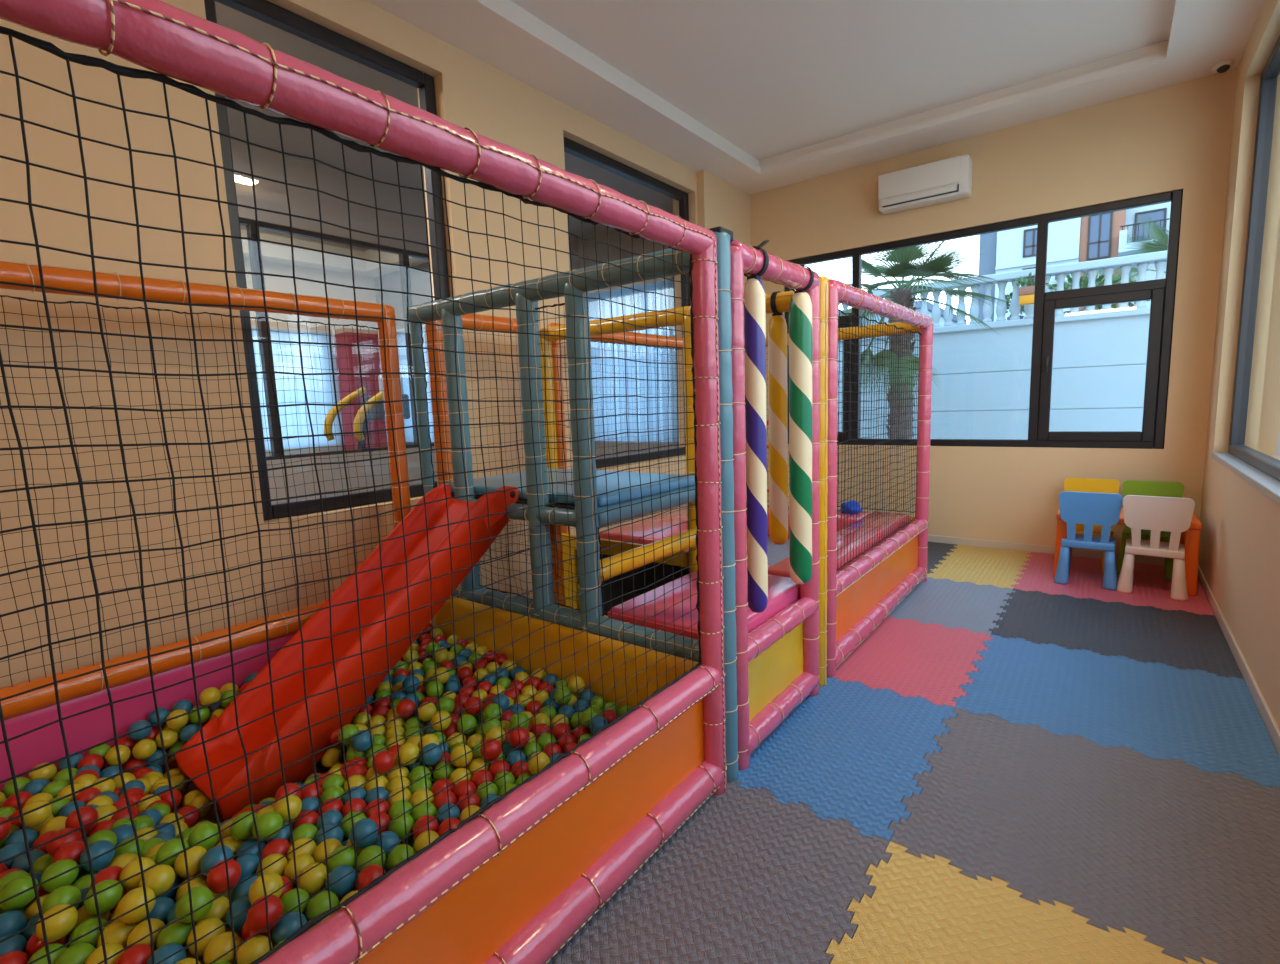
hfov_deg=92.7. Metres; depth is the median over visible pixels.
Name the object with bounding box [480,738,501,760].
ball
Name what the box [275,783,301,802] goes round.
ball
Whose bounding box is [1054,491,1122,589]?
chair
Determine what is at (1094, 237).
apartment building
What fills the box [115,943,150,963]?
ball
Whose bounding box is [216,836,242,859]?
ball
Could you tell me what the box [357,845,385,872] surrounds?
ball
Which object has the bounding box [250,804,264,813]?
ball
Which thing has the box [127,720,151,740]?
ball
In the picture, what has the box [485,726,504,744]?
ball
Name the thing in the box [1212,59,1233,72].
dome camera
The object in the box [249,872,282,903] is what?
ball
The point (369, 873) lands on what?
ball
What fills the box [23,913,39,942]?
ball
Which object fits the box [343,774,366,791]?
ball
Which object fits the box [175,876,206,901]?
ball
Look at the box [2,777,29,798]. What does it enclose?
ball
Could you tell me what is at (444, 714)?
ball
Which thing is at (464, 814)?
ball
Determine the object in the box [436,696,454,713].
ball
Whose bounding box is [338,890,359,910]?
ball
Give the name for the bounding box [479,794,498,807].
ball
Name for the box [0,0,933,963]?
safety net
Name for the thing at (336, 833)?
ball
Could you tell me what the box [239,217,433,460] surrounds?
window
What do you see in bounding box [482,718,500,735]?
ball
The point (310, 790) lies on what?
ball
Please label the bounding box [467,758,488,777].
ball
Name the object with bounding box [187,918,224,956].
ball
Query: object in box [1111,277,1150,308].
plant
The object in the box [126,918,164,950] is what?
ball
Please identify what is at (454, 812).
ball
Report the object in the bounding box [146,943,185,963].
ball
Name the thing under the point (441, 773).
ball
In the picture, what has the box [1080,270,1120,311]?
plant
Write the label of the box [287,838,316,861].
ball
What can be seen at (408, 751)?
ball
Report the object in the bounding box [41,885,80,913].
ball
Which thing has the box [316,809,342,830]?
ball
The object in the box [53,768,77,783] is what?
ball
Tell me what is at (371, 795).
ball
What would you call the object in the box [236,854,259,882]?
ball
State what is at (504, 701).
ball
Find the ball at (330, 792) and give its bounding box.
[320,786,344,804]
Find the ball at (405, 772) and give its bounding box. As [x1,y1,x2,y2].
[387,765,409,781]
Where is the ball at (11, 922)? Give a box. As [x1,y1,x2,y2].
[0,910,26,937]
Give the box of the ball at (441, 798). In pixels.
[433,790,456,810]
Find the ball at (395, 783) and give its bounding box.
[387,776,409,794]
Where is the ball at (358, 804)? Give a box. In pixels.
[341,798,366,817]
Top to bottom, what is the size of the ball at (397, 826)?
0.068 m
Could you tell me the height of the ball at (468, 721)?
0.068 m
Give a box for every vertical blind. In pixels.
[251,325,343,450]
[396,325,433,441]
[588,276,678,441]
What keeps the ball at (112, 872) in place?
on the balls at (150, 780)
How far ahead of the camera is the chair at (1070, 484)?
4.73 m
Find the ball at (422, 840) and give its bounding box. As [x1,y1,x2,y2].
[414,830,438,853]
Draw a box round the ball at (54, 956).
[27,943,66,963]
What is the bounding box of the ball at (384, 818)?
[368,811,389,835]
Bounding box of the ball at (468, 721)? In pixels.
[457,714,475,734]
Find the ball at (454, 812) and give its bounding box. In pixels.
[435,803,459,825]
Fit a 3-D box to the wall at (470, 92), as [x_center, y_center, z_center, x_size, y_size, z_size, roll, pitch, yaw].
[-2.349,-1.087,2.175,0.330,4.518,11.220,4,9,37]
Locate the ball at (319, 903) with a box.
[306,891,338,920]
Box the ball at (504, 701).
[492,694,509,710]
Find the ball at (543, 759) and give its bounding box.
[528,752,549,774]
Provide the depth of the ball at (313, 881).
1.45 m
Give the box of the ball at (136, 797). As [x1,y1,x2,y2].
[119,792,141,807]
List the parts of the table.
leg, leg, leg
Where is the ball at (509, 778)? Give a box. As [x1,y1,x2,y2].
[493,771,514,792]
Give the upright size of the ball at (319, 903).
0.068 m
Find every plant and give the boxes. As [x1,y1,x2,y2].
[1005,290,1024,319]
[1048,272,1096,314]
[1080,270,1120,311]
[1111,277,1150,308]
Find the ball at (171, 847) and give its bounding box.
[155,838,188,867]
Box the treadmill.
[324,374,409,448]
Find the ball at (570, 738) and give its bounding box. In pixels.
[557,733,576,752]
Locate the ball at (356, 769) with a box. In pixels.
[344,764,366,781]
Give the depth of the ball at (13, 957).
1.29 m
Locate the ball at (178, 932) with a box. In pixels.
[156,919,192,948]
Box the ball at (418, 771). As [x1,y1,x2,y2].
[408,766,430,783]
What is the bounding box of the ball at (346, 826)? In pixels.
[340,811,365,838]
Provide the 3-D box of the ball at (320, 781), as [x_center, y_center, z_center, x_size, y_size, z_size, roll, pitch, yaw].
[-0.989,0.952,1.921,0.068,0.068,0.067,-6,8,-30]
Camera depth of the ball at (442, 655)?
2.75 m
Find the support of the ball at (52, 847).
on the balls at (150, 780)
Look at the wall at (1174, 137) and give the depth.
4.93 m
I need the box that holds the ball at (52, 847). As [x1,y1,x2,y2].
[46,828,81,856]
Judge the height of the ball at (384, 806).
0.068 m
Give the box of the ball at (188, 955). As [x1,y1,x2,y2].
[186,950,203,963]
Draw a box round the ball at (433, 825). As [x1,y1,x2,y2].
[413,815,438,839]
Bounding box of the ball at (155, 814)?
[138,809,161,826]
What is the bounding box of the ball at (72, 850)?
[53,840,84,864]
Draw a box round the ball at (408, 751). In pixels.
[397,742,418,764]
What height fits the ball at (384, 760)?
0.068 m
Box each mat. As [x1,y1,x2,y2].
[445,468,694,506]
[548,781,891,963]
[735,677,957,840]
[826,841,1218,963]
[834,616,992,706]
[888,577,1014,633]
[888,707,1279,963]
[927,542,956,575]
[927,545,1031,587]
[953,634,1279,788]
[988,589,1242,678]
[1011,552,1213,614]
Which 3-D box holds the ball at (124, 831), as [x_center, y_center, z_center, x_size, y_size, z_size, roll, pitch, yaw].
[-1.443,0.991,1.699,0.067,0.068,0.068,-2,7,-4]
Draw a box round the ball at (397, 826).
[388,813,413,840]
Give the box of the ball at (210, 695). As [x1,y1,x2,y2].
[199,687,220,705]
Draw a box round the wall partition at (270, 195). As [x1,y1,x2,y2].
[230,140,578,503]
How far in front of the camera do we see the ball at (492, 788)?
1.83 m
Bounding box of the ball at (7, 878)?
[0,871,29,890]
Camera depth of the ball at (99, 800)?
1.82 m
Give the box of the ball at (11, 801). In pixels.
[3,791,32,809]
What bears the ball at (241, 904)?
on the balls at (150, 780)
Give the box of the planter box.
[1014,272,1051,304]
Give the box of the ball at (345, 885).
[325,865,355,897]
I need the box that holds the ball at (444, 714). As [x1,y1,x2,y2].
[431,710,450,730]
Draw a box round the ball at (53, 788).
[41,780,69,797]
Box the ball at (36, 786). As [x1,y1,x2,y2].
[22,778,49,794]
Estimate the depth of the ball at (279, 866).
1.51 m
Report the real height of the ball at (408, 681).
0.068 m
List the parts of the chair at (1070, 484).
backrest, seat, leg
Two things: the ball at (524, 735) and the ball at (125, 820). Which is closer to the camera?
the ball at (125, 820)
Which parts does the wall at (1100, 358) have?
rail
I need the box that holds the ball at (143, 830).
[132,827,158,841]
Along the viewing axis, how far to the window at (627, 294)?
7.39 m
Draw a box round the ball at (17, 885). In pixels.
[0,876,38,910]
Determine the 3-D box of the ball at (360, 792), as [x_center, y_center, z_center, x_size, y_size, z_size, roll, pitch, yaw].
[-0.852,0.947,1.823,0.068,0.068,0.068,-1,7,10]
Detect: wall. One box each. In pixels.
[0,0,750,687]
[240,225,377,455]
[374,68,1236,552]
[837,250,1166,439]
[1198,0,1279,728]
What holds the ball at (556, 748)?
on the balls at (150, 780)
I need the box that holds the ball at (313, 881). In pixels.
[297,862,328,895]
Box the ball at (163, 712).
[147,708,169,726]
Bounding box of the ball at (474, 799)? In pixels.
[456,792,479,813]
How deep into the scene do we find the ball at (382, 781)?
1.86 m
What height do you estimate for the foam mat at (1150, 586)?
0.018 m
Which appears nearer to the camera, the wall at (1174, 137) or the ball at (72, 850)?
the ball at (72, 850)
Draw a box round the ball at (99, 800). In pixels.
[86,795,113,805]
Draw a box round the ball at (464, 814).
[459,805,479,823]
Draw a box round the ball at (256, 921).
[246,895,282,932]
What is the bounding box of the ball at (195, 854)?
[174,846,206,877]
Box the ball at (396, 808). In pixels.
[388,800,412,820]
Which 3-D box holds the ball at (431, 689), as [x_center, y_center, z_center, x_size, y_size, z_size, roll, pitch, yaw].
[-0.829,0.838,2.463,0.068,0.068,0.067,-4,7,-12]
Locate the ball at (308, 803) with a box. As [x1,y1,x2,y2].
[299,797,318,813]
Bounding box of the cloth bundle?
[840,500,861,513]
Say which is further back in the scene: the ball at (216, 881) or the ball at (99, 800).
the ball at (99, 800)
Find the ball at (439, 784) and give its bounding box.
[431,778,453,797]
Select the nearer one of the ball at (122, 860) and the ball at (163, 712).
the ball at (122, 860)
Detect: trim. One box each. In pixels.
[240,229,428,277]
[468,0,1182,175]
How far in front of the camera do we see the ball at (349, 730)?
2.08 m
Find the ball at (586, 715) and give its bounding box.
[581,708,599,727]
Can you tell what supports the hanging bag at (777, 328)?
hanging from the safety net
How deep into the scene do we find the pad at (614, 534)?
4.20 m
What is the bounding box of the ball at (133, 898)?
[116,887,155,923]
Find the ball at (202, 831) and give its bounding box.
[188,822,218,849]
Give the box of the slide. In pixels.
[174,484,518,820]
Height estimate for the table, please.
0.480 m
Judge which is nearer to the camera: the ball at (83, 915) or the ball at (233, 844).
the ball at (83, 915)
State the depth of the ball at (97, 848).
1.53 m
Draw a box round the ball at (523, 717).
[510,712,528,728]
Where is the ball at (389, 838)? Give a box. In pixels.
[372,831,399,860]
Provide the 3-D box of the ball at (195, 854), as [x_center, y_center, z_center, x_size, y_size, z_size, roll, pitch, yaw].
[-1.106,0.937,1.505,0.068,0.068,0.067,-5,8,-20]
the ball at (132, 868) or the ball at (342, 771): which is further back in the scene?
the ball at (342, 771)
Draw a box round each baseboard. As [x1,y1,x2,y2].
[928,535,1164,564]
[1198,564,1279,757]
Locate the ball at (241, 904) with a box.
[225,895,251,931]
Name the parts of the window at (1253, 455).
sill, pane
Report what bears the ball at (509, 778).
in the balls at (150, 780)
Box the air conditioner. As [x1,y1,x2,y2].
[878,154,972,214]
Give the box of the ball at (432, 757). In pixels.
[420,743,441,765]
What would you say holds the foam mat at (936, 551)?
on the floor
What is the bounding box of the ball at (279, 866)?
[256,853,287,875]
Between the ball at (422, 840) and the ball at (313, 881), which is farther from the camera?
the ball at (422, 840)
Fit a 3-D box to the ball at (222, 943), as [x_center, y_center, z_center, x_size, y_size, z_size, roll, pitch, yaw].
[-0.883,0.994,1.292,0.068,0.068,0.068,-5,8,-24]
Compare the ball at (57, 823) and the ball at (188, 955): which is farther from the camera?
the ball at (57, 823)
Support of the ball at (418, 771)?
on the balls at (150, 780)
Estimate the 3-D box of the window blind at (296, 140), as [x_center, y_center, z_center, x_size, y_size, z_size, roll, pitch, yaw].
[-3.369,-2.495,2.744,2.120,0.200,11.220,4,9,37]
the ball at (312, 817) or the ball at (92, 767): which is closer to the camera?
the ball at (312, 817)
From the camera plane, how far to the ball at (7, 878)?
1.47 m
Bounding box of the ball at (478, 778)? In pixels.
[471,769,492,789]
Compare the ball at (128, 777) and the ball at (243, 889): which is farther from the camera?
the ball at (128, 777)
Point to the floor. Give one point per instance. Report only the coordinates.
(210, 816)
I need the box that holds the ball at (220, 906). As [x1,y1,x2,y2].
[195,896,228,924]
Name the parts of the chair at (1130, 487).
leg, seat, backrest, leg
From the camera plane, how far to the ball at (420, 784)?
1.85 m
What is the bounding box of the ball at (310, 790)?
[300,784,322,799]
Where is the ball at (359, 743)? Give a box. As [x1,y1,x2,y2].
[351,730,372,751]
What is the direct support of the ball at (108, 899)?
on the balls at (150, 780)
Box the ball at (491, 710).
[483,703,501,719]
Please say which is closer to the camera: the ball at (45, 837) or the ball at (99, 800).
the ball at (45, 837)
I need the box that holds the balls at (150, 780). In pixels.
[0,623,632,963]
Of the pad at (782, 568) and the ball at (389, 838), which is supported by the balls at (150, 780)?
the ball at (389, 838)
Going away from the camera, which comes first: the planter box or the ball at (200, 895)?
the ball at (200, 895)
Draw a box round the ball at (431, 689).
[426,681,442,697]
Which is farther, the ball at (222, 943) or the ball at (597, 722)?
the ball at (597, 722)
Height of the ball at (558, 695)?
0.068 m
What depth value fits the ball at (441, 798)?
1.78 m
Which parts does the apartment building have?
pane, cornice, pane, railing, balcony door, pane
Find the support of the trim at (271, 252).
attached to the wall at (272, 283)
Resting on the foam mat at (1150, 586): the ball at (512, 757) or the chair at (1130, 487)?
the chair at (1130, 487)
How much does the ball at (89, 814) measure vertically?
0.068 m
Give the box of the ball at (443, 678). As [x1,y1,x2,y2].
[433,667,449,683]
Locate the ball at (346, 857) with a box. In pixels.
[328,846,356,872]
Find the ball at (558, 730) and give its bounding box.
[552,723,570,740]
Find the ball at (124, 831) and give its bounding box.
[112,824,136,846]
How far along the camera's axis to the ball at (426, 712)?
2.24 m
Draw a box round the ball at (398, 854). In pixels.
[387,844,414,869]
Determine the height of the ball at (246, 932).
0.068 m
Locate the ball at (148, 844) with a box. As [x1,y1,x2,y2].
[140,838,164,856]
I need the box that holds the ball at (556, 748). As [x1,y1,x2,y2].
[543,743,561,757]
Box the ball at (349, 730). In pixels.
[338,724,359,744]
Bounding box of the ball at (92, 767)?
[76,765,100,775]
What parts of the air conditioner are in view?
panel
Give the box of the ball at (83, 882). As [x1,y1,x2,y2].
[72,874,96,889]
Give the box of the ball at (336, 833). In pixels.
[315,823,342,845]
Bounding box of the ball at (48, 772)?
[28,763,56,781]
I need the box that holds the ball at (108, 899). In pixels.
[84,879,122,914]
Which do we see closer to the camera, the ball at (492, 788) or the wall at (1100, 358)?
the ball at (492, 788)
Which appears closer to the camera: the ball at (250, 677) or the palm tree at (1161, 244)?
the ball at (250, 677)
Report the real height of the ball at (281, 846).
0.068 m
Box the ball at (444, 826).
[437,817,460,835]
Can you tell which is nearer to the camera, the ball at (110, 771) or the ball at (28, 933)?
the ball at (28, 933)
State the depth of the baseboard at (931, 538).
5.20 m
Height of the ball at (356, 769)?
0.068 m
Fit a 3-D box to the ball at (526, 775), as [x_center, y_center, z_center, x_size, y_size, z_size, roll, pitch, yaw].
[-0.354,0.941,1.896,0.068,0.068,0.067,-8,9,-38]
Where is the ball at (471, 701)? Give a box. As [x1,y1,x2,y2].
[464,696,482,715]
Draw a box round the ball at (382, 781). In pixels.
[365,775,388,792]
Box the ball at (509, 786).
[498,783,516,795]
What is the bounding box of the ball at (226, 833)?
[220,820,232,838]
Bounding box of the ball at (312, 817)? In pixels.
[292,810,318,830]
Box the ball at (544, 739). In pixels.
[537,733,555,749]
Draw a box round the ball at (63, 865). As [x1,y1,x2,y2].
[40,859,78,891]
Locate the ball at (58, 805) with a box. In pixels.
[48,797,70,817]
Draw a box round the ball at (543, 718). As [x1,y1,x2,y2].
[532,713,549,728]
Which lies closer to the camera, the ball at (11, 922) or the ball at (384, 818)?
the ball at (11, 922)
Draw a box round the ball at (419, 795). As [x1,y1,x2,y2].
[410,788,433,808]
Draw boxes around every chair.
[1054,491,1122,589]
[1064,478,1119,572]
[1116,480,1183,581]
[1116,495,1194,600]
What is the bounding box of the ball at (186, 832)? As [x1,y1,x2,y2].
[177,827,194,838]
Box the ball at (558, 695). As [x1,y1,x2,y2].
[554,687,571,704]
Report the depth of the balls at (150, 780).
2.18 m
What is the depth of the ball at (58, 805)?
1.82 m
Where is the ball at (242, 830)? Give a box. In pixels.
[230,811,258,839]
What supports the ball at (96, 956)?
on the balls at (150, 780)
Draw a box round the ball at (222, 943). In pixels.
[203,932,241,963]
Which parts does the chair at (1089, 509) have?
leg, seat, backrest, leg, leg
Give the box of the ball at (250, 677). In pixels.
[244,673,257,683]
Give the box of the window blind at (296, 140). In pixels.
[215,1,672,236]
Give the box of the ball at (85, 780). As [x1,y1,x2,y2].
[73,774,97,787]
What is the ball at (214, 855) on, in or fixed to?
on the balls at (150, 780)
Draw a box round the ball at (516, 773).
[511,761,530,781]
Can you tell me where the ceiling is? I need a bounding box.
[366,0,1263,194]
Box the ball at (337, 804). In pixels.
[318,798,343,816]
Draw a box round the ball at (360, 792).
[342,786,366,804]
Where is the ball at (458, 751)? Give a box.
[450,744,471,767]
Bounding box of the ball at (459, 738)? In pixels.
[446,733,466,748]
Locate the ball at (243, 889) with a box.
[231,875,258,902]
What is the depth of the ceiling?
4.04 m
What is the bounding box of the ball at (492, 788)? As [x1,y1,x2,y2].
[476,781,498,801]
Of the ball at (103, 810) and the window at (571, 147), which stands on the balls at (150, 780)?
the ball at (103, 810)
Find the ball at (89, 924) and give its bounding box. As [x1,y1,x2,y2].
[69,917,108,948]
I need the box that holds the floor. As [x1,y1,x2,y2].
[71,584,918,963]
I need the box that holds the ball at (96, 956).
[85,943,124,963]
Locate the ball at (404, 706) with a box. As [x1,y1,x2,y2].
[396,699,415,717]
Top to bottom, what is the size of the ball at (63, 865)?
0.068 m
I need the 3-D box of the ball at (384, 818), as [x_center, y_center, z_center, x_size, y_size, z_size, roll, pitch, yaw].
[-0.725,0.948,1.685,0.067,0.067,0.068,-4,8,-18]
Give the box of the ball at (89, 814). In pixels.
[65,806,97,832]
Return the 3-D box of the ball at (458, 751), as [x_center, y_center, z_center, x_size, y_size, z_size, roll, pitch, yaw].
[-0.574,0.881,1.963,0.068,0.068,0.068,-9,10,-44]
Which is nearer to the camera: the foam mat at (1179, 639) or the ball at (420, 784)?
the ball at (420, 784)
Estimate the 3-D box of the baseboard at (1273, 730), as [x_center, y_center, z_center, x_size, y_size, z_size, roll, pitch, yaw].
[0.741,1.303,0.150,0.012,0.080,11.208,4,9,37]
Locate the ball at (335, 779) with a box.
[321,774,344,790]
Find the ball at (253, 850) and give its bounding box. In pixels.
[235,838,265,858]
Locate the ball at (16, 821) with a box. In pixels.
[8,808,22,828]
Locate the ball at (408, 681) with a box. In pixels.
[402,675,419,692]
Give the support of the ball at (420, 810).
on the balls at (150, 780)
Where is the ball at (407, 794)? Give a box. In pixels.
[387,787,411,806]
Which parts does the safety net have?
panel, rail, rail, rail, rail, post, post, post, post, rail, rail, rail, panel, post, rail, post, post, post, panel, rail, post, rail, rail, panel, rail, rail, rail, post, post, post, post, rail, panel, rail, rail, post, post, post, rail, panel, rail, rail, rail, post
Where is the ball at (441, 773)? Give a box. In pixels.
[433,761,454,780]
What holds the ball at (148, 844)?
on the balls at (150, 780)
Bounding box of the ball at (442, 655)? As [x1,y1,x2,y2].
[433,649,447,663]
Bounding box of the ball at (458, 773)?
[449,768,471,787]
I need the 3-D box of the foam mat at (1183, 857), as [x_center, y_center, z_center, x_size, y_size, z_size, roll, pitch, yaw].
[1.471,1.077,1.965,1.045,0.018,1.038,4,9,37]
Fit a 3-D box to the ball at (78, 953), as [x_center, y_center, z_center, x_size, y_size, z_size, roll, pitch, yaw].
[-1.199,1.020,1.295,0.068,0.068,0.067,-7,9,-33]
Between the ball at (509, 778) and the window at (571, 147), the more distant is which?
the window at (571, 147)
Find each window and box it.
[204,0,453,520]
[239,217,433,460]
[563,136,690,468]
[785,190,1182,448]
[1212,36,1279,504]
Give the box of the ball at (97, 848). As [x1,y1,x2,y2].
[79,840,114,870]
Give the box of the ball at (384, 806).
[365,799,389,817]
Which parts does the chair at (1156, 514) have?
leg, seat, backrest, leg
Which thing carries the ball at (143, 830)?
on the balls at (150, 780)
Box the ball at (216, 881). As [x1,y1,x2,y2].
[206,859,240,893]
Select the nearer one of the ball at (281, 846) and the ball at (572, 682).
the ball at (281, 846)
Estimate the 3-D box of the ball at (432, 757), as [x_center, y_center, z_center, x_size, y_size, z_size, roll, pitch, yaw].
[-0.674,0.880,1.971,0.068,0.068,0.068,-8,9,-39]
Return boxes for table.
[1053,506,1201,595]
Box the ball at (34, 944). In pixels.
[26,933,67,957]
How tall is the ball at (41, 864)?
0.068 m
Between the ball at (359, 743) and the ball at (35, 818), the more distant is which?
the ball at (359, 743)
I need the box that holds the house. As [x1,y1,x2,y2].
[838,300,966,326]
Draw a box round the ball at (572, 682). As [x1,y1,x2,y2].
[568,676,584,693]
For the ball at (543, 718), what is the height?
0.068 m
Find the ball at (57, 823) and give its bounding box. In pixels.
[39,816,66,834]
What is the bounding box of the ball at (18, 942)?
[0,934,26,955]
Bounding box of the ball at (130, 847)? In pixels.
[113,837,143,858]
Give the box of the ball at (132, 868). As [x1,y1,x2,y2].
[119,857,154,889]
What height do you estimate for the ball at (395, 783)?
0.068 m
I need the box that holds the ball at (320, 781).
[314,773,332,786]
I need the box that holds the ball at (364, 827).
[349,818,377,848]
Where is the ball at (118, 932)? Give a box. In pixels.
[97,919,136,947]
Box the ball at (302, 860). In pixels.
[284,854,314,885]
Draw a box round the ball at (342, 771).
[340,761,358,776]
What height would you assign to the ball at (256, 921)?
0.068 m
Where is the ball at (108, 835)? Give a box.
[87,830,116,846]
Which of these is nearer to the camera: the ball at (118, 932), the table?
the ball at (118, 932)
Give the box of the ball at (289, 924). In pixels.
[272,912,306,944]
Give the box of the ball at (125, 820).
[109,818,136,830]
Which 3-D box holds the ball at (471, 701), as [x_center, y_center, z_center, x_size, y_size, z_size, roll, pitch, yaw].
[-0.624,0.840,2.289,0.068,0.068,0.067,1,8,22]
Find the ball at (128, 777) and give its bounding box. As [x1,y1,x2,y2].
[113,773,135,787]
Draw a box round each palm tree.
[838,235,1011,438]
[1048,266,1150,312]
[1113,213,1168,277]
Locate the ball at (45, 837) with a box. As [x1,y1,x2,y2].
[31,831,57,853]
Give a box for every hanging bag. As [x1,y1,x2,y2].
[743,240,768,612]
[768,291,787,544]
[789,265,813,583]
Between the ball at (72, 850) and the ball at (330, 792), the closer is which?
the ball at (72, 850)
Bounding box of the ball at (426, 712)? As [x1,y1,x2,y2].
[418,702,436,721]
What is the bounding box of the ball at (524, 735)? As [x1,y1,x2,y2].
[509,727,529,748]
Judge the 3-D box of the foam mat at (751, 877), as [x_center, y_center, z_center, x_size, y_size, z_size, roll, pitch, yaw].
[0.256,1.159,1.656,0.579,0.018,1.019,4,9,37]
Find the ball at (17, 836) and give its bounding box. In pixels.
[4,828,37,848]
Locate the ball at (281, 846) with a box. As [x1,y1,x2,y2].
[261,838,290,859]
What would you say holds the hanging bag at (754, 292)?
hanging from the safety net
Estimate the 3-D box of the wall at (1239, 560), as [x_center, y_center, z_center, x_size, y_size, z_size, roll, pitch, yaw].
[0.792,-0.890,-0.221,0.300,4.518,11.220,4,9,37]
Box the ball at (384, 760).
[372,750,394,773]
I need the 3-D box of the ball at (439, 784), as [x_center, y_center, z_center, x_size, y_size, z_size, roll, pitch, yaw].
[-0.602,0.941,1.858,0.067,0.068,0.068,2,8,30]
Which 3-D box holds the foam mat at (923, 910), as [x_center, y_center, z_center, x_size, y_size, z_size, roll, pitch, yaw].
[0.870,1.197,1.187,1.045,0.018,1.019,4,9,37]
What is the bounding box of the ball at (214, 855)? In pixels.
[200,845,233,876]
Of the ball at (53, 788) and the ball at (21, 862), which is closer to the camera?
the ball at (21, 862)
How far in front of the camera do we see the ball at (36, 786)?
1.92 m
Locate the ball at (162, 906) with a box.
[138,897,174,924]
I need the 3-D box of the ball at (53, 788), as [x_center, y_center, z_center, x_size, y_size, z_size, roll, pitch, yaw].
[-1.844,0.977,1.926,0.067,0.068,0.068,-4,8,-16]
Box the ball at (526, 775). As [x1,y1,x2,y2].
[515,773,531,784]
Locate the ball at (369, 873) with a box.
[355,864,385,889]
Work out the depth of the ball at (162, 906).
1.40 m
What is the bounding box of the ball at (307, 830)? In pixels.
[290,823,317,844]
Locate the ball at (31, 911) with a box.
[24,894,47,922]
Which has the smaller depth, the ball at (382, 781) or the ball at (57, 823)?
the ball at (57, 823)
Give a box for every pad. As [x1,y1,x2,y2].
[599,504,767,550]
[608,570,799,639]
[767,505,870,538]
[767,537,789,565]
[768,512,908,577]
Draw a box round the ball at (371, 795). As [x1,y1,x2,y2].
[365,787,388,804]
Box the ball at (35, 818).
[19,800,52,826]
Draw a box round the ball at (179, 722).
[166,709,188,728]
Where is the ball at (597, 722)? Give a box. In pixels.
[589,716,607,733]
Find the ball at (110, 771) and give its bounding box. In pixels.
[100,766,122,778]
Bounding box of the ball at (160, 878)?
[139,864,174,896]
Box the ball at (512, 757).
[506,750,525,770]
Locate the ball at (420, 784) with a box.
[409,777,431,794]
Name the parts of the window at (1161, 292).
sash, handle, sash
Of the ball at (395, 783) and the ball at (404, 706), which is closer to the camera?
the ball at (395, 783)
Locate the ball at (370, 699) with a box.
[365,695,372,704]
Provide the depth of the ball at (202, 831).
1.58 m
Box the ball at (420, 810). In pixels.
[411,801,436,823]
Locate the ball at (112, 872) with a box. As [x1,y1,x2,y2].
[90,866,122,888]
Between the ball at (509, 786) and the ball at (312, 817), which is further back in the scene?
the ball at (509, 786)
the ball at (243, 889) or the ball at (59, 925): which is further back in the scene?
the ball at (243, 889)
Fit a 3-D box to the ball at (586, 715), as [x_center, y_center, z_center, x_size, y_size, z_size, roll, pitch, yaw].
[-0.180,0.857,2.216,0.067,0.068,0.068,5,10,42]
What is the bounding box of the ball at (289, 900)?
[281,888,309,915]
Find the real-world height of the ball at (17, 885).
0.068 m
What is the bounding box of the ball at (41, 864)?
[29,853,52,872]
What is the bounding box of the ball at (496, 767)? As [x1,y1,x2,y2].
[489,759,509,779]
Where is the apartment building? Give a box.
[978,201,1170,321]
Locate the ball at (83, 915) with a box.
[71,905,108,931]
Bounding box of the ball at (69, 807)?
[57,800,85,816]
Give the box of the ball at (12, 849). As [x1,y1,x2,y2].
[0,843,25,868]
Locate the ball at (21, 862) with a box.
[11,849,45,873]
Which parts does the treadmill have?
hand rail, hand rail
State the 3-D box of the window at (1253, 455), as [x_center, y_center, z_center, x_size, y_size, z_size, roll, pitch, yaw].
[2.365,-1.038,1.966,0.145,2.388,5.000,4,9,37]
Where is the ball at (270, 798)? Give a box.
[259,797,274,802]
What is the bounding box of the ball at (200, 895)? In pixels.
[175,886,212,923]
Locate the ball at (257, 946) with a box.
[234,935,272,963]
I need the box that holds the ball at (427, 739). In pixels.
[418,734,438,752]
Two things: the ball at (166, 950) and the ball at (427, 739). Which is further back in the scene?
the ball at (427, 739)
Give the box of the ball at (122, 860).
[108,853,137,867]
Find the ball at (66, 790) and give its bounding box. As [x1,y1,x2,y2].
[57,784,82,800]
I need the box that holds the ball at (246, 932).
[241,922,272,940]
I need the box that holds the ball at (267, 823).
[253,811,282,840]
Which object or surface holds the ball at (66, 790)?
in the balls at (150, 780)
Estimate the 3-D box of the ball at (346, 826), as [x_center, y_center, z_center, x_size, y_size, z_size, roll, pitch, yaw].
[-0.794,0.951,1.694,0.068,0.068,0.067,-6,8,-26]
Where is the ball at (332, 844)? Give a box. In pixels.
[314,838,341,865]
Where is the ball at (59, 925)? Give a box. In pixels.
[35,904,77,941]
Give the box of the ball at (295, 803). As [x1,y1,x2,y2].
[274,794,301,821]
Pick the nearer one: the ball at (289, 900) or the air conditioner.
the ball at (289, 900)
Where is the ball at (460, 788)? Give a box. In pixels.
[453,780,475,800]
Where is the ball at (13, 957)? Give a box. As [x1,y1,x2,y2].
[0,951,29,963]
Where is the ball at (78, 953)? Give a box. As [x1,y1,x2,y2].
[55,943,95,963]
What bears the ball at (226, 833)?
on the balls at (150, 780)
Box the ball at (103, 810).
[95,804,116,822]

